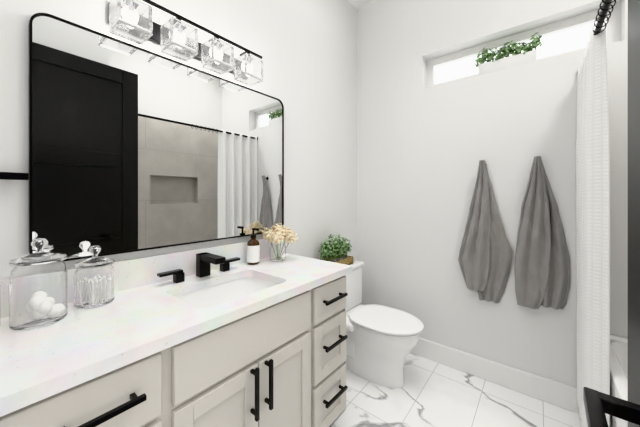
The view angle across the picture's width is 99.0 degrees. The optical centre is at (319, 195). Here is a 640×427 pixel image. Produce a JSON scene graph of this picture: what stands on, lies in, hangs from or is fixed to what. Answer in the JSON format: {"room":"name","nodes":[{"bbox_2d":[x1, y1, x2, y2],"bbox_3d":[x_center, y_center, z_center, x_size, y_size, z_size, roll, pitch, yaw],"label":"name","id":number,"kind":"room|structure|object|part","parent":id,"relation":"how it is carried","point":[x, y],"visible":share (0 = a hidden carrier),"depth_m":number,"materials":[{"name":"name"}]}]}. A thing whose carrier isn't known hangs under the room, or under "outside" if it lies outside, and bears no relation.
{"room":"bathroom","nodes":[
{"label":"bathroom","id":0,"kind":"room"},
{"bbox_2d":[0,0,356,278],"bbox_3d":[-0.484,-0.225,1.566,0.100,2.970,2.837,0,0,39],"label":"wall","id":1,"kind":"structure","parent":0,"point":[306,50],"depth_m":1.81,"materials":[{"name":"white paint"}]},
{"bbox_2d":[0,172,28,179],"bbox_3d":[-0.982,-0.060,0.825,0.049,0.022,0.137,0,0,39],"label":"towel bar","id":2,"kind":"object","parent":1,"relation":"attached to","point":[12,176],"visible":0.94,"depth_m":0.84,"materials":[{"name":"black metal"}]},
{"bbox_2d":[0,239,287,318],"bbox_3d":[-0.628,0.319,1.284,0.020,0.117,1.288,0,0,39],"label":"backsplash","id":3,"kind":"structure","parent":1,"relation":"attached to","point":[140,272],"depth_m":1.17,"materials":[{"name":"white stone"}]},
{"bbox_2d":[29,13,283,260],"bbox_3d":[-0.593,-0.191,1.324,0.027,0.835,1.122,0,0,39],"label":"mirror glass","id":4,"kind":"object","parent":1,"relation":"attached to","point":[133,148],"depth_m":1.12,"materials":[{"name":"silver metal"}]},
{"bbox_2d":[108,0,262,85],"bbox_3d":[-0.566,-0.696,1.262,0.150,0.165,0.720,0,0,39],"label":"sconce","id":5,"kind":"object","parent":1,"relation":"attached to","point":[132,21],"visible":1,"depth_m":1.17,"materials":[{"name":"clear glass"}]},
{"bbox_2d":[348,0,375,9],"bbox_3d":[0.475,-1.740,0.796,2.560,0.060,2.837,0,0,39],"label":"ceiling","id":6,"kind":"structure","parent":0,"point":[357,4],"depth_m":2.42,"materials":[{"name":"white paint"}]},
{"bbox_2d":[331,353,580,426],"bbox_3d":[0.475,1.290,0.796,2.560,0.060,2.837,0,0,39],"label":"floor","id":7,"kind":"structure","parent":0,"point":[430,393],"depth_m":1.65,"materials":[{"name":"stone"}]},
{"bbox_2d":[0,271,351,426],"bbox_3d":[-0.425,0.836,1.120,0.542,0.848,1.255,0,0,39],"label":"bathroom vanity","id":8,"kind":"object","parent":7,"relation":"on","point":[225,335],"depth_m":0.92,"materials":[{"name":"grey wood"}]},
{"bbox_2d":[0,255,351,410],"bbox_3d":[-0.432,0.395,1.127,0.522,0.035,1.288,0,0,39],"label":"countertop","id":9,"kind":"structure","parent":8,"relation":"on","point":[138,320],"depth_m":0.80,"materials":[{"name":"white stone"}]},
{"bbox_2d":[0,285,0,325],"bbox_3d":[-0.943,0.315,0.755,0.080,0.122,0.080,0,0,39],"label":"canister","id":10,"kind":"object","parent":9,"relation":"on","point":[0,305],"visible":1,"depth_m":0.78,"materials":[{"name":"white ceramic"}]},
{"bbox_2d":[9,238,67,330],"bbox_3d":[-0.835,0.251,0.814,0.122,0.250,0.122,0,0,39],"label":"jar","id":11,"kind":"object","parent":9,"relation":"on","point":[38,288],"visible":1,"depth_m":0.77,"materials":[{"name":"clear glass"}]},
{"bbox_3d":[-0.835,0.161,0.814,0.122,0.069,0.122,0,0,39],"label":"lid","id":12,"kind":"part","parent":11,"relation":"part of","materials":[{"name":"clear glass"}]},
{"bbox_2d":[73,245,114,308],"bbox_3d":[-0.786,0.275,0.954,0.112,0.203,0.112,0,0,39],"label":"jar","id":13,"kind":"object","parent":9,"relation":"on","point":[94,281],"visible":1,"depth_m":0.92,"materials":[{"name":"clear glass"}]},
{"bbox_3d":[-0.786,0.208,0.954,0.112,0.069,0.112,0,0,39],"label":"lid","id":14,"kind":"part","parent":13,"relation":"part of","materials":[{"name":"clear glass"}]},
{"bbox_2d":[156,251,239,282],"bbox_3d":[-0.497,0.325,1.241,0.170,0.105,0.388,0,0,39],"label":"faucet","id":15,"kind":"object","parent":9,"relation":"on","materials":[{"name":"black metal"}]},
{"bbox_2d":[180,275,271,306],"bbox_3d":[-0.377,0.477,1.148,0.312,0.153,0.422,0,0,39],"label":"sink","id":16,"kind":"object","parent":9,"relation":"in","point":[226,288],"depth_m":1.30,"materials":[{"name":"white ceramic"}]},
{"bbox_2d":[247,228,259,264],"bbox_3d":[-0.366,0.277,1.508,0.077,0.197,0.070,0,0,39],"label":"soap bottle","id":17,"kind":"object","parent":9,"relation":"on","point":[253,250],"visible":1,"depth_m":1.49,"materials":[{"name":"brown"}]},
{"bbox_2d":[262,223,297,261],"bbox_3d":[-0.234,0.268,1.585,0.180,0.217,0.182,0,0,39],"label":"flower vase","id":18,"kind":"object","parent":9,"relation":"on","point":[277,235],"visible":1,"depth_m":1.55,"materials":[{"name":"clear glass"}]},
{"bbox_3d":[-0.243,0.328,1.587,0.096,0.096,0.096,0,0,39],"label":"glass","id":19,"kind":"part","parent":18,"relation":"part of","materials":[{"name":"clear glass"}]},
{"bbox_2d":[345,260,423,387],"bbox_3d":[0.363,0.901,1.952,0.730,0.718,0.430,0,0,39],"label":"toilet","id":20,"kind":"object","parent":7,"relation":"on","point":[382,341],"visible":0.79,"depth_m":1.83,"materials":[{"name":"white ceramic"}]},
{"bbox_2d":[318,234,352,264],"bbox_3d":[0.117,0.414,2.077,0.128,0.254,0.358,0,0,39],"label":"potted plant","id":21,"kind":"object","parent":20,"relation":"on","point":[340,246],"visible":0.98,"depth_m":2.05,"materials":[{"name":"plant"}]},
{"bbox_3d":[0.452,0.856,1.881,0.502,0.037,0.382,0,0,39],"label":"seat","id":22,"kind":"part","parent":20,"relation":"part of","materials":[{"name":"white plastic"}]},
{"bbox_2d":[610,334,627,426],"bbox_3d":[1.366,1.010,0.728,0.740,0.500,1.501,0,0,39],"label":"bathtub","id":23,"kind":"object","parent":7,"relation":"on","point":[618,366],"visible":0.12,"depth_m":1.19,"materials":[{"name":"white ceramic"}]},
{"bbox_2d":[357,0,627,387],"bbox_3d":[1.313,-0.225,1.840,2.560,2.970,0.160,0,0,39],"label":"wall","id":24,"kind":"structure","parent":0,"point":[422,150],"depth_m":1.96,"materials":[{"name":"white paint"}]},
{"bbox_2d":[410,338,578,413],"bbox_3d":[0.918,1.190,2.043,1.490,0.140,0.019,0,0,39],"label":"baseboard","id":25,"kind":"structure","parent":24,"relation":"attached to","point":[562,395],"depth_m":1.79,"materials":[{"name":"white"}]},
{"bbox_2d":[478,50,536,74],"bbox_3d":[1.261,-0.878,1.847,0.320,0.079,0.090,0,0,39],"label":"planter box","id":26,"kind":"object","parent":24,"relation":"on","point":[513,61],"visible":0.75,"depth_m":1.80,"materials":[{"name":"white"}]},
{"bbox_2d":[473,32,541,67],"bbox_3d":[1.250,-0.960,1.838,0.387,0.152,0.117,0,0,39],"label":"plant","id":27,"kind":"object","parent":26,"relation":"in","point":[509,50],"visible":0.83,"depth_m":1.82,"materials":[{"name":"green plant"}]},
{"bbox_2d":[426,3,620,87],"bbox_3d":[1.304,-0.968,1.909,1.080,0.260,0.045,0,0,39],"label":"transom","id":28,"kind":"object","parent":24,"relation":"attached to","point":[566,36],"visible":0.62,"depth_m":1.77,"materials":[{"name":"white glass"}]},
{"bbox_3d":[1.381,0.170,0.710,0.898,2.180,1.516,0,0,39],"label":"wall tile","id":29,"kind":"structure","parent":0,"visible":0},
{"bbox_2d":[577,0,611,73],"bbox_3d":[1.044,-0.715,0.986,0.050,0.050,1.507,0,0,39],"label":"curtain rod","id":30,"kind":"object","parent":29,"relation":"attached to","point":[603,13],"visible":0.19,"depth_m":1.08,"materials":[{"name":"black metal"}]},
{"bbox_2d":[576,22,609,426],"bbox_3d":[1.351,0.242,1.367,0.069,1.955,0.503,0,0,39],"label":"shower curtain","id":31,"kind":"object","parent":30,"relation":"hanging from","point":[593,241],"visible":0.94,"depth_m":1.21,"materials":[{"name":"white fabric"}]},
{"bbox_2d":[592,20,608,28],"bbox_3d":[1.118,-0.707,1.078,0.044,0.048,0.004,0,0,39],"label":"curtain ring","id":32,"kind":"object","parent":30,"relation":"hanging from","point":[606,20],"depth_m":1.11,"materials":[{"name":"black metal"}]},
{"bbox_2d":[594,14,610,23],"bbox_3d":[1.089,-0.707,1.042,0.044,0.048,0.004,0,0,39],"label":"curtain ring","id":33,"kind":"object","parent":30,"relation":"hanging from","point":[608,14],"depth_m":1.08,"materials":[{"name":"black metal"}]},
{"bbox_2d":[596,7,613,17],"bbox_3d":[1.061,-0.707,1.007,0.044,0.048,0.004,0,0,39],"label":"curtain ring","id":34,"kind":"object","parent":30,"relation":"hanging from","point":[598,12],"depth_m":1.04,"materials":[{"name":"black metal"}]},
{"bbox_2d":[598,0,615,11],"bbox_3d":[1.033,-0.707,0.972,0.044,0.048,0.004,0,0,39],"label":"curtain ring","id":35,"kind":"object","parent":30,"relation":"hanging from","point":[600,6],"depth_m":1.00,"materials":[{"name":"black metal"}]},
{"bbox_3d":[-0.272,-0.225,-0.134,2.560,2.970,0.450,0,0,39],"label":"wall","id":36,"kind":"structure","parent":0,"visible":0},
{"bbox_2d":[628,0,639,426],"bbox_3d":[0.388,0.099,0.239,0.036,2.298,0.860,0,0,40],"label":"door","id":37,"kind":"structure","parent":36,"relation":"in","point":[633,201],"depth_m":0.54,"materials":[{"name":"black paint"}]},
{"bbox_2d":[583,387,639,426],"bbox_3d":[0.513,0.335,0.456,0.112,0.064,0.372,0,0,40],"label":"door handle","id":38,"kind":"object","parent":37,"relation":"attached to","point":[598,405],"depth_m":0.42,"materials":[{"name":"black metal"}]},
{"bbox_3d":[1.223,-0.215,1.768,0.326,0.051,0.063,0,0,39],"label":"hooks","id":39,"kind":"object","parent":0,"visible":0},
{"bbox_2d":[458,160,512,302],"bbox_3d":[1.106,0.240,1.846,0.319,0.953,0.086,0,0,39],"label":"cloth towel","id":40,"kind":"object","parent":39,"relation":"hanging from","point":[485,256],"visible":1,"depth_m":1.84,"materials":[{"name":"grey fabric"}]},
{"bbox_2d":[514,156,570,308],"bbox_3d":[1.342,0.230,1.657,0.271,0.933,0.086,0,0,39],"label":"cloth towel","id":41,"kind":"object","parent":39,"relation":"hanging from","point":[542,274],"visible":1,"depth_m":1.65,"materials":[{"name":"grey fabric"}]}
]}

